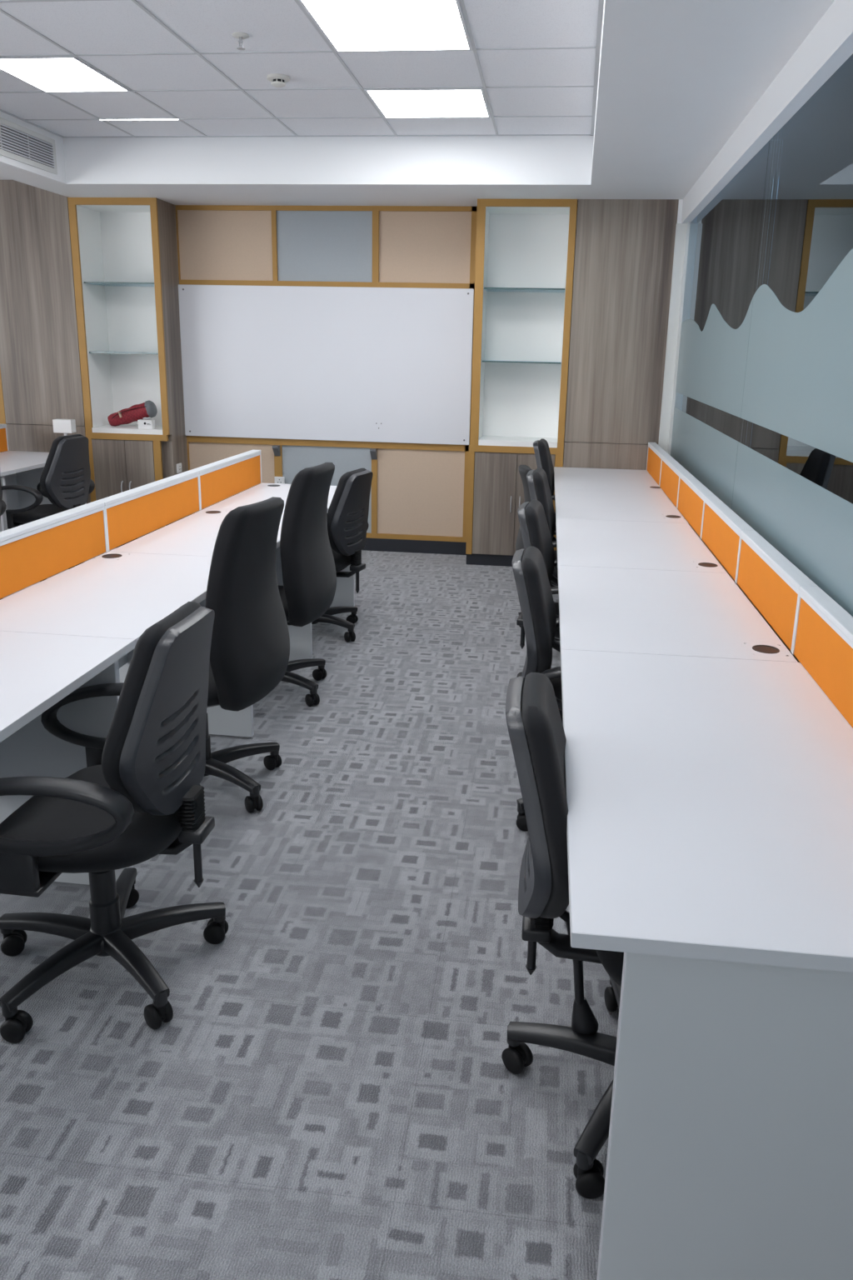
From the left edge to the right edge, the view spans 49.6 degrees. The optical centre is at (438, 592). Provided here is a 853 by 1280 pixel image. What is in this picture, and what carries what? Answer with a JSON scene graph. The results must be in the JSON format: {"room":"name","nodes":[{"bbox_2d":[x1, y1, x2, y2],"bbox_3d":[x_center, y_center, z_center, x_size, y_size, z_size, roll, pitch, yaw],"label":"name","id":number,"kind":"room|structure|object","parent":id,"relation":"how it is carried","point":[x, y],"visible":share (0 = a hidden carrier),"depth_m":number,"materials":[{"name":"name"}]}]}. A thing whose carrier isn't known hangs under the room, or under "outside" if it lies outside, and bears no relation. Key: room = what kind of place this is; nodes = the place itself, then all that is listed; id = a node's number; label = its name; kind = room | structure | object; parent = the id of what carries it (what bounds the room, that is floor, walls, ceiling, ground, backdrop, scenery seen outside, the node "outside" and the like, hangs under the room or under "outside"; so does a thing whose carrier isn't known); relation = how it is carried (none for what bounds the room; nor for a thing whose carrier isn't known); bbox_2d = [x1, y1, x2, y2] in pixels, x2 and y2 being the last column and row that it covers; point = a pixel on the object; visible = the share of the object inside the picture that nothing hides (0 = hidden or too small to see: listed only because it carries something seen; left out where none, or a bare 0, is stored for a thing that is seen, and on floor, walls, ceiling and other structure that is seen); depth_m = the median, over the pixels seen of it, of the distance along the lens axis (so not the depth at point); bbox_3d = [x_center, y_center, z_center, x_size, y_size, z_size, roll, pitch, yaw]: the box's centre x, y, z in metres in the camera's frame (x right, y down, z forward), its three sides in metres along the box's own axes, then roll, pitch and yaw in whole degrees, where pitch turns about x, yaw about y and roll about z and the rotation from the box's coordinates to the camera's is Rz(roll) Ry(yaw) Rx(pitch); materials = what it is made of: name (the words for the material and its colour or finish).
{"room":"open-plan office","nodes":[
{"label":"open-plan office","id":0,"kind":"room"},
{"bbox_2d":[0,180,90,503],"bbox_3d":[-2.937,-1.691,7.053,0.628,2.640,0.390,3,15,6],"label":"wood wall panel","id":1,"kind":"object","parent":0,"point":[40,366],"depth_m":6.77,"materials":[{"name":"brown wood"}]},
{"bbox_2d":[0,0,599,136],"bbox_3d":[-2.363,-1.885,1.883,7.300,0.100,10.200,3,15,6],"label":"ceiling","id":2,"kind":"structure","parent":0,"point":[112,27],"depth_m":4.30,"materials":[{"name":"tile"}]},
{"bbox_2d":[0,56,130,92],"bbox_3d":[-1.845,-2.513,4.488,0.465,0.007,0.580,3,15,6],"label":"recessed light","id":3,"kind":"object","parent":2,"relation":"in","point":[47,74],"visible":1,"depth_m":4.47,"materials":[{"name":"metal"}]},
{"bbox_2d":[98,117,179,120],"bbox_3d":[-1.736,-2.738,5.342,0.480,0.007,0.032,3,15,6],"label":"recessed light","id":4,"kind":"object","parent":2,"relation":"in","point":[137,118],"visible":1,"depth_m":5.34,"materials":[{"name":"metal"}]},
{"bbox_2d":[105,119,178,119],"bbox_3d":[-1.736,-2.739,5.342,0.470,0.006,0.022,3,15,6],"label":"diffuser","id":5,"kind":"object","parent":4,"relation":"attached to","point":[106,119],"depth_m":5.34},
{"bbox_2d":[231,32,249,49],"bbox_3d":[-0.825,-2.299,3.857,0.072,0.052,0.072,3,15,6],"label":"sprinkler","id":6,"kind":"object","parent":2,"relation":"attached to","point":[240,36],"visible":1,"depth_m":3.85,"materials":[{"name":"white plastic"}]},
{"bbox_2d":[266,73,289,87],"bbox_3d":[-0.771,-2.460,4.448,0.110,0.044,0.110,3,15,6],"label":"smoke detector","id":7,"kind":"object","parent":2,"relation":"attached to","point":[277,80],"visible":1,"depth_m":4.42,"materials":[{"name":"white plastic"}]},
{"bbox_2d":[0,0,604,137],"bbox_3d":[-1.279,-1.667,1.330,3.344,0.014,9.090,3,15,6],"label":"trim","id":8,"kind":"structure","parent":2,"relation":"attached to","point":[597,47],"depth_m":4.52,"materials":[{"name":"metal"}]},
{"bbox_2d":[298,0,472,52],"bbox_3d":[-0.190,-2.264,3.684,0.596,0.007,0.650,3,15,6],"label":"recessed light","id":9,"kind":"object","parent":2,"relation":"in","point":[348,26],"visible":1,"depth_m":3.67,"materials":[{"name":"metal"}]},
{"bbox_2d":[364,88,490,118],"bbox_3d":[-0.041,-2.576,4.870,0.596,0.007,0.580,3,15,6],"label":"recessed light","id":10,"kind":"object","parent":2,"relation":"in","point":[432,102],"visible":1,"depth_m":4.84,"materials":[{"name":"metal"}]},
{"bbox_2d":[0,547,619,1279],"bbox_3d":[-1.617,0.931,2.636,8.900,0.100,10.400,3,15,6],"label":"floor","id":11,"kind":"structure","parent":0,"point":[328,1092],"depth_m":2.19,"materials":[{"name":"carpet"}]},
{"bbox_2d":[0,472,4,531],"bbox_3d":[-3.084,-0.274,5.368,0.601,0.738,1.058,3,15,7],"label":"desk","id":12,"kind":"object","parent":11,"relation":"on","point":[2,527],"visible":0.16,"depth_m":5.80,"materials":[{"name":"white laminate"}]},
{"bbox_2d":[0,475,6,599],"bbox_3d":[-2.779,-0.330,5.210,0.612,0.965,0.627,3,15,6],"label":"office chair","id":13,"kind":"object","parent":11,"relation":"on","point":[2,505],"visible":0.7,"depth_m":5.33,"materials":[{"name":"black plastic"}]},
{"bbox_2d":[0,450,86,530],"bbox_3d":[-2.952,-0.542,6.385,0.601,0.738,1.058,3,15,7],"label":"desk","id":14,"kind":"object","parent":11,"relation":"on","point":[22,468],"visible":0.37,"depth_m":6.73,"materials":[{"name":"white laminate"}]},
{"bbox_2d":[0,424,9,452],"bbox_3d":[-3.263,-1.019,6.331,0.051,0.196,0.998,3,15,7],"label":"partition panel","id":15,"kind":"object","parent":14,"relation":"on","point":[3,433],"visible":1,"depth_m":6.76,"materials":[{"name":"metal"}]},
{"bbox_2d":[52,419,75,435],"bbox_3d":[-2.720,-1.137,6.729,0.140,0.244,0.070,3,15,6],"label":"box","id":16,"kind":"object","parent":14,"relation":"on","point":[62,426],"visible":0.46,"depth_m":6.68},
{"bbox_2d":[1,434,94,581],"bbox_3d":[-2.614,-0.562,6.095,0.627,0.965,0.632,5,15,14],"label":"office chair","id":17,"kind":"object","parent":11,"relation":"on","point":[66,481],"visible":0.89,"depth_m":5.89,"materials":[{"name":"black plastic"}]},
{"bbox_2d":[0,630,135,884],"bbox_3d":[-1.224,0.602,2.225,0.603,0.740,1.037,3,15,7],"label":"desk","id":18,"kind":"object","parent":11,"relation":"on","point":[37,671],"visible":0.52,"depth_m":2.55,"materials":[{"name":"white laminate"}]},
{"bbox_2d":[0,601,228,1043],"bbox_3d":[-0.848,0.498,2.254,0.596,0.965,0.620,3,15,7],"label":"office chair","id":19,"kind":"object","parent":11,"relation":"on","point":[138,797],"visible":1,"depth_m":2.14,"materials":[{"name":"black plastic"}]},
{"bbox_2d":[0,551,254,736],"bbox_3d":[-1.087,0.340,3.221,0.594,0.740,1.036,3,15,7],"label":"desk","id":20,"kind":"object","parent":11,"relation":"on","point":[110,594],"visible":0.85,"depth_m":3.06,"materials":[{"name":"white laminate"}]},
{"bbox_2d":[0,501,108,599],"bbox_3d":[-1.393,-0.135,3.163,0.053,0.196,0.979,3,15,7],"label":"partition panel","id":21,"kind":"object","parent":20,"relation":"attached to","point":[32,552],"visible":1,"depth_m":3.24,"materials":[{"name":"metal"}]},
{"bbox_2d":[67,197,190,547],"bbox_3d":[-2.301,-1.599,6.980,0.651,2.525,0.421,3,15,6],"label":"display cabinet","id":22,"kind":"object","parent":11,"relation":"on","point":[125,258],"visible":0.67,"depth_m":6.94,"materials":[{"name":"laminate"}]},
{"bbox_2d":[88,283,154,286],"bbox_3d":[-2.281,-2.277,6.825,0.547,0.010,0.326,3,15,6],"label":"glass shelf","id":23,"kind":"object","parent":22,"relation":"attached to","point":[89,284],"depth_m":6.82,"materials":[{"name":"clear glass"}]},
{"bbox_2d":[91,424,162,434],"bbox_3d":[-2.304,-1.254,7.088,0.551,0.036,0.388,3,15,6],"label":"countertop","id":24,"kind":"structure","parent":22,"relation":"on","point":[124,428],"depth_m":6.91,"materials":[{"name":"white laminate"}]},
{"bbox_2d":[107,400,157,426],"bbox_3d":[-2.330,-1.360,7.016,0.385,0.203,0.138,3,15,8],"label":"duffel bag","id":25,"kind":"object","parent":24,"relation":"on","point":[148,408],"visible":0.94,"depth_m":6.97,"materials":[{"name":"red fabric"}]},
{"bbox_2d":[137,419,154,429],"bbox_3d":[-2.189,-1.261,6.921,0.110,0.066,0.061,2,15,4],"label":"box","id":26,"kind":"object","parent":24,"relation":"on","point":[142,423],"visible":1,"depth_m":6.89,"materials":[{"name":"white cardboard"}]},
{"bbox_2d":[109,351,158,353],"bbox_3d":[-2.291,-1.803,6.951,0.547,0.010,0.326,3,15,6],"label":"glass shelf","id":27,"kind":"object","parent":22,"relation":"attached to","point":[109,352],"depth_m":6.87,"materials":[{"name":"clear glass"}]},
{"bbox_2d":[176,463,182,473],"bbox_3d":[-1.988,-0.954,7.082,0.013,0.070,0.080,3,15,6],"label":"wall socket","id":28,"kind":"object","parent":22,"relation":"attached to","point":[178,465],"visible":1,"depth_m":7.06,"materials":[{"name":"white plastic"}]},
{"bbox_2d":[110,508,312,660],"bbox_3d":[-0.953,0.077,4.217,0.591,0.740,1.037,3,15,7],"label":"desk","id":29,"kind":"object","parent":11,"relation":"on","point":[196,534],"visible":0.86,"depth_m":4.09,"materials":[{"name":"white laminate"}]},
{"bbox_2d":[95,470,200,550],"bbox_3d":[-1.268,-0.383,4.103,0.053,0.196,0.979,3,15,7],"label":"partition panel","id":30,"kind":"object","parent":29,"relation":"attached to","point":[131,514],"visible":0.84,"depth_m":4.02,"materials":[{"name":"metal"}]},
{"bbox_2d":[204,496,289,812],"bbox_3d":[-0.848,0.199,3.187,0.606,1.062,0.565,6,16,18],"label":"chair","id":31,"kind":"object","parent":11,"relation":"on","point":[250,652],"visible":0.57,"depth_m":3.01,"materials":[{"name":"black plastic"}]},
{"bbox_2d":[206,482,354,607],"bbox_3d":[-0.829,-0.170,5.156,0.591,0.740,0.916,3,15,7],"label":"desk","id":32,"kind":"object","parent":11,"relation":"on","point":[345,590],"visible":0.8,"depth_m":5.28,"materials":[{"name":"white laminate"}]},
{"bbox_2d":[190,450,261,509],"bbox_3d":[-1.143,-0.631,5.044,0.053,0.196,0.979,3,15,7],"label":"partition panel","id":33,"kind":"object","parent":32,"relation":"attached to","point":[220,480],"visible":0.8,"depth_m":4.98,"materials":[{"name":"metal"}]},
{"bbox_2d":[277,462,336,706],"bbox_3d":[-0.781,-0.047,4.114,0.606,1.062,0.565,5,15,15],"label":"chair","id":34,"kind":"object","parent":11,"relation":"on","point":[307,592],"visible":0.56,"depth_m":3.93,"materials":[{"name":"black plastic"}]},
{"bbox_2d":[311,467,373,641],"bbox_3d":[-0.685,-0.222,5.045,0.628,0.926,0.627,6,16,18],"label":"office chair","id":35,"kind":"object","parent":11,"relation":"on","point":[347,514],"visible":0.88,"depth_m":4.90,"materials":[{"name":"black plastic"}]},
{"bbox_2d":[465,199,577,566],"bbox_3d":[0.583,-1.452,6.657,0.674,2.525,0.421,3,15,6],"label":"display cabinet","id":36,"kind":"object","parent":11,"relation":"on","point":[525,248],"visible":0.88,"depth_m":6.67,"materials":[{"name":"laminate"}]},
{"bbox_2d":[478,435,557,447],"bbox_3d":[0.588,-1.107,6.764,0.560,0.036,0.388,3,15,6],"label":"shelf","id":37,"kind":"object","parent":36,"relation":"on","point":[485,440],"depth_m":6.61,"materials":[{"name":"white laminate"}]},
{"bbox_2d":[483,360,561,362],"bbox_3d":[0.601,-1.655,6.628,0.556,0.010,0.326,3,15,6],"label":"glass shelf","id":38,"kind":"object","parent":36,"relation":"attached to","point":[484,361],"depth_m":6.60,"materials":[{"name":"clear glass"}]},
{"bbox_2d":[485,289,564,292],"bbox_3d":[0.611,-2.129,6.501,0.556,0.010,0.326,3,15,6],"label":"glass shelf","id":39,"kind":"object","parent":36,"relation":"attached to","point":[486,290],"depth_m":6.51,"materials":[{"name":"clear glass"}]},
{"bbox_2d":[515,465,557,627],"bbox_3d":[0.748,-0.255,5.302,0.599,0.916,0.569,0,15,-5],"label":"chair","id":40,"kind":"object","parent":11,"relation":"on","point":[523,469],"visible":0.06,"depth_m":5.21,"materials":[{"name":"black plastic"}]},
{"bbox_2d":[511,545,563,830],"bbox_3d":[0.547,0.330,3.082,0.634,0.922,0.620,3,15,8],"label":"office chair","id":41,"kind":"object","parent":11,"relation":"on","point":[541,622],"visible":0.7,"depth_m":2.88,"materials":[{"name":"black plastic"}]},
{"bbox_2d":[516,500,559,649],"bbox_3d":[0.651,0.085,4.005,0.639,0.924,0.620,4,15,11],"label":"office chair","id":42,"kind":"object","parent":11,"relation":"on","point":[535,530],"visible":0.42,"depth_m":3.86,"materials":[{"name":"black plastic"}]},
{"bbox_2d":[526,467,559,640],"bbox_3d":[0.752,-0.139,4.775,0.633,0.965,0.628,4,15,9],"label":"office chair","id":43,"kind":"object","parent":11,"relation":"on","point":[539,488],"visible":0.24,"depth_m":4.58,"materials":[{"name":"black plastic"}]},
{"bbox_2d":[533,438,556,534],"bbox_3d":[0.922,-0.506,6.126,0.633,0.984,0.628,4,15,9],"label":"office chair","id":44,"kind":"object","parent":11,"relation":"on","point":[542,454],"visible":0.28,"depth_m":5.92,"materials":[{"name":"black plastic"}]},
{"bbox_2d":[501,672,624,1199],"bbox_3d":[0.429,0.642,1.900,0.612,0.922,0.584,3,15,6],"label":"office chair","id":45,"kind":"object","parent":11,"relation":"on","point":[535,726],"visible":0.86,"depth_m":1.76,"materials":[{"name":"black plastic"}]},
{"bbox_2d":[554,466,666,494],"bbox_3d":[1.091,-0.391,6.138,0.671,0.740,1.043,3,15,6],"label":"desk","id":46,"kind":"object","parent":11,"relation":"on","point":[564,477],"visible":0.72,"depth_m":5.99,"materials":[{"name":"white laminate"}]},
{"bbox_2d":[646,442,669,485],"bbox_3d":[1.442,-0.852,6.081,0.052,0.196,0.813,3,15,6],"label":"partition panel","id":47,"kind":"object","parent":46,"relation":"on","point":[655,452],"visible":0.8,"depth_m":6.06,"materials":[{"name":"metal"}]},
{"bbox_2d":[659,455,689,506],"bbox_3d":[1.347,-0.646,5.299,0.052,0.196,0.813,3,15,6],"label":"partition panel","id":48,"kind":"object","parent":46,"relation":"on","point":[671,469],"visible":0.8,"depth_m":5.27,"materials":[{"name":"metal"}]},
{"bbox_2d":[555,487,689,524],"bbox_3d":[0.958,-0.129,5.143,0.645,0.740,1.054,3,15,6],"label":"desk","id":49,"kind":"object","parent":11,"relation":"on","point":[575,503],"visible":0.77,"depth_m":4.99,"materials":[{"name":"white laminate"}]},
{"bbox_2d":[555,518,727,573],"bbox_3d":[0.835,0.135,4.142,0.641,0.740,1.054,3,15,6],"label":"desk","id":50,"kind":"object","parent":11,"relation":"on","point":[580,542],"visible":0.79,"depth_m":3.96,"materials":[{"name":"white laminate"}]},
{"bbox_2d":[676,471,715,537],"bbox_3d":[1.253,-0.439,4.516,0.052,0.196,0.813,3,15,6],"label":"partition panel","id":51,"kind":"object","parent":50,"relation":"attached to","point":[692,492],"visible":0.79,"depth_m":4.47,"materials":[{"name":"metal"}]},
{"bbox_2d":[557,565,798,662],"bbox_3d":[0.714,0.400,3.140,0.641,0.740,1.054,3,15,6],"label":"desk","id":52,"kind":"object","parent":11,"relation":"on","point":[703,614],"visible":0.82,"depth_m":2.93,"materials":[{"name":"white laminate"}]},
{"bbox_2d":[700,495,754,581],"bbox_3d":[1.158,-0.233,3.734,0.052,0.196,0.813,3,15,6],"label":"partition panel","id":53,"kind":"object","parent":52,"relation":"attached to","point":[722,527],"visible":0.8,"depth_m":3.68,"materials":[{"name":"metal"}]},
{"bbox_2d":[735,530,818,653],"bbox_3d":[1.064,-0.026,2.951,0.052,0.196,0.813,3,15,6],"label":"partition panel","id":54,"kind":"object","parent":52,"relation":"on","point":[767,577],"visible":0.82,"depth_m":2.88,"materials":[{"name":"fabric"}]},
{"bbox_2d":[560,649,852,1279],"bbox_3d":[0.584,0.702,2.018,0.653,0.752,1.307,3,15,6],"label":"desk","id":55,"kind":"object","parent":11,"relation":"on","point":[710,800],"visible":0.97,"depth_m":1.48,"materials":[{"name":"white laminate"}]},
{"bbox_2d":[792,585,852,728],"bbox_3d":[0.970,0.180,2.169,0.052,0.196,0.813,3,15,6],"label":"partition panel","id":56,"kind":"object","parent":55,"relation":"on","point":[823,636],"visible":1,"depth_m":2.29,"materials":[{"name":"fabric"}]},
{"bbox_3d":[0.956,1.067,2.042,0.186,0.050,9.610,3,15,6],"label":"trim","id":57,"kind":"structure","parent":11,"relation":"on","visible":0},
{"bbox_2d":[668,140,772,569],"bbox_3d":[1.454,-0.973,5.124,0.011,2.324,2.476,3,15,7],"label":"window","id":58,"kind":"structure","parent":57,"relation":"attached to","point":[726,237],"depth_m":4.62,"materials":[{"name":"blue glass"}]},
{"bbox_2d":[725,54,852,662],"bbox_3d":[1.111,-0.332,2.690,0.011,2.324,2.596,3,15,7],"label":"window","id":59,"kind":"structure","parent":57,"relation":"attached to","point":[793,483],"depth_m":2.92,"materials":[{"name":"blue glass"}]},
{"bbox_2d":[0,0,834,206],"bbox_3d":[-1.044,-1.642,1.802,4.271,0.275,10.040,3,15,6],"label":"ceiling","id":60,"kind":"structure","parent":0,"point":[677,79],"depth_m":5.58,"materials":[{"name":"paint"}]},
{"bbox_2d":[562,199,679,469],"bbox_3d":[1.249,-1.422,6.599,0.655,2.525,0.390,3,15,6],"label":"wood wall panel","id":61,"kind":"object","parent":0,"point":[624,254],"depth_m":6.30,"materials":[{"name":"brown wood"}]},
{"bbox_2d":[740,200,766,443],"bbox_3d":[-0.983,-1.832,7.037,8.900,3.000,0.120,3,15,6],"label":"wall","id":62,"kind":"structure","parent":0,"point":[766,201],"depth_m":6.44,"materials":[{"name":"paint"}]},
{"bbox_2d":[0,367,8,424],"bbox_3d":[-3.271,-2.143,6.975,0.060,1.740,0.392,3,15,6],"label":"trim","id":63,"kind":"structure","parent":62,"relation":"attached to","point":[2,420],"depth_m":6.97,"materials":[{"name":"laminate"}]},
{"bbox_2d":[0,175,11,179],"bbox_3d":[-4.524,-1.875,2.177,2.745,0.160,10.040,3,15,6],"label":"trim","id":64,"kind":"structure","parent":62,"relation":"attached to","point":[1,177],"depth_m":6.50,"materials":[{"name":"paint"}]},
{"bbox_2d":[0,117,57,174],"bbox_3d":[-2.478,-2.576,5.205,0.012,0.200,1.240,3,15,6],"label":"air vent","id":65,"kind":"object","parent":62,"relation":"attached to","point":[17,142],"visible":1,"depth_m":5.48,"materials":[{"name":"metal"}]},
{"bbox_2d":[272,445,280,455],"bbox_3d":[-1.250,-1.091,7.119,0.044,0.085,0.070,3,15,6],"label":"bracket","id":66,"kind":"object","parent":62,"relation":"attached to","point":[277,450],"visible":1,"depth_m":7.11,"materials":[{"name":"grey metal"}]},
{"bbox_2d":[274,476,284,484],"bbox_3d":[-1.240,-0.868,7.206,0.080,0.070,0.013,3,15,6],"label":"wall socket","id":67,"kind":"object","parent":62,"relation":"attached to","point":[277,479],"visible":0.79,"depth_m":7.20,"materials":[{"name":"white plastic"}]},
{"bbox_2d":[175,205,477,542],"bbox_3d":[-0.856,-1.623,6.990,2.284,2.425,0.045,3,15,6],"label":"wall panel","id":68,"kind":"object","parent":62,"relation":"attached to","point":[419,491],"depth_m":6.82,"materials":[{"name":"laminate"}]},
{"bbox_2d":[178,284,474,444],"bbox_3d":[-0.856,-1.708,6.930,2.218,1.118,0.024,3,15,6],"label":"whiteboard","id":69,"kind":"object","parent":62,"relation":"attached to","point":[332,363],"visible":1,"depth_m":6.92,"materials":[{"name":"ceramic"}]},
{"bbox_2d":[370,448,377,459],"bbox_3d":[-0.494,-1.052,7.035,0.044,0.085,0.070,3,15,6],"label":"bracket","id":70,"kind":"object","parent":62,"relation":"attached to","point":[373,452],"visible":1,"depth_m":7.03,"materials":[{"name":"grey metal"}]},
{"bbox_2d":[362,537,466,554],"bbox_3d":[-0.867,-0.401,7.308,2.254,0.100,0.055,3,15,6],"label":"baseboard","id":71,"kind":"structure","parent":62,"relation":"attached to","point":[372,544],"depth_m":7.20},
{"bbox_2d":[658,222,690,454],"bbox_3d":[1.639,-1.324,6.555,0.148,2.374,0.430,3,15,6],"label":"trim","id":72,"kind":"structure","parent":62,"relation":"attached to","point":[681,228],"depth_m":6.23,"materials":[{"name":"white paint"}]},
{"bbox_2d":[677,199,683,223],"bbox_3d":[1.617,-2.550,6.250,0.038,0.151,0.402,3,15,6],"label":"trim","id":73,"kind":"structure","parent":62,"relation":"attached to","point":[681,201],"depth_m":6.06,"materials":[{"name":"paint"}]},
{"bbox_2d":[681,0,852,223],"bbox_3d":[1.035,-1.560,1.563,0.112,0.625,10.043,3,15,7],"label":"beam","id":74,"kind":"structure","parent":62,"relation":"attached to","point":[829,44],"depth_m":3.23,"materials":[{"name":"paint"}]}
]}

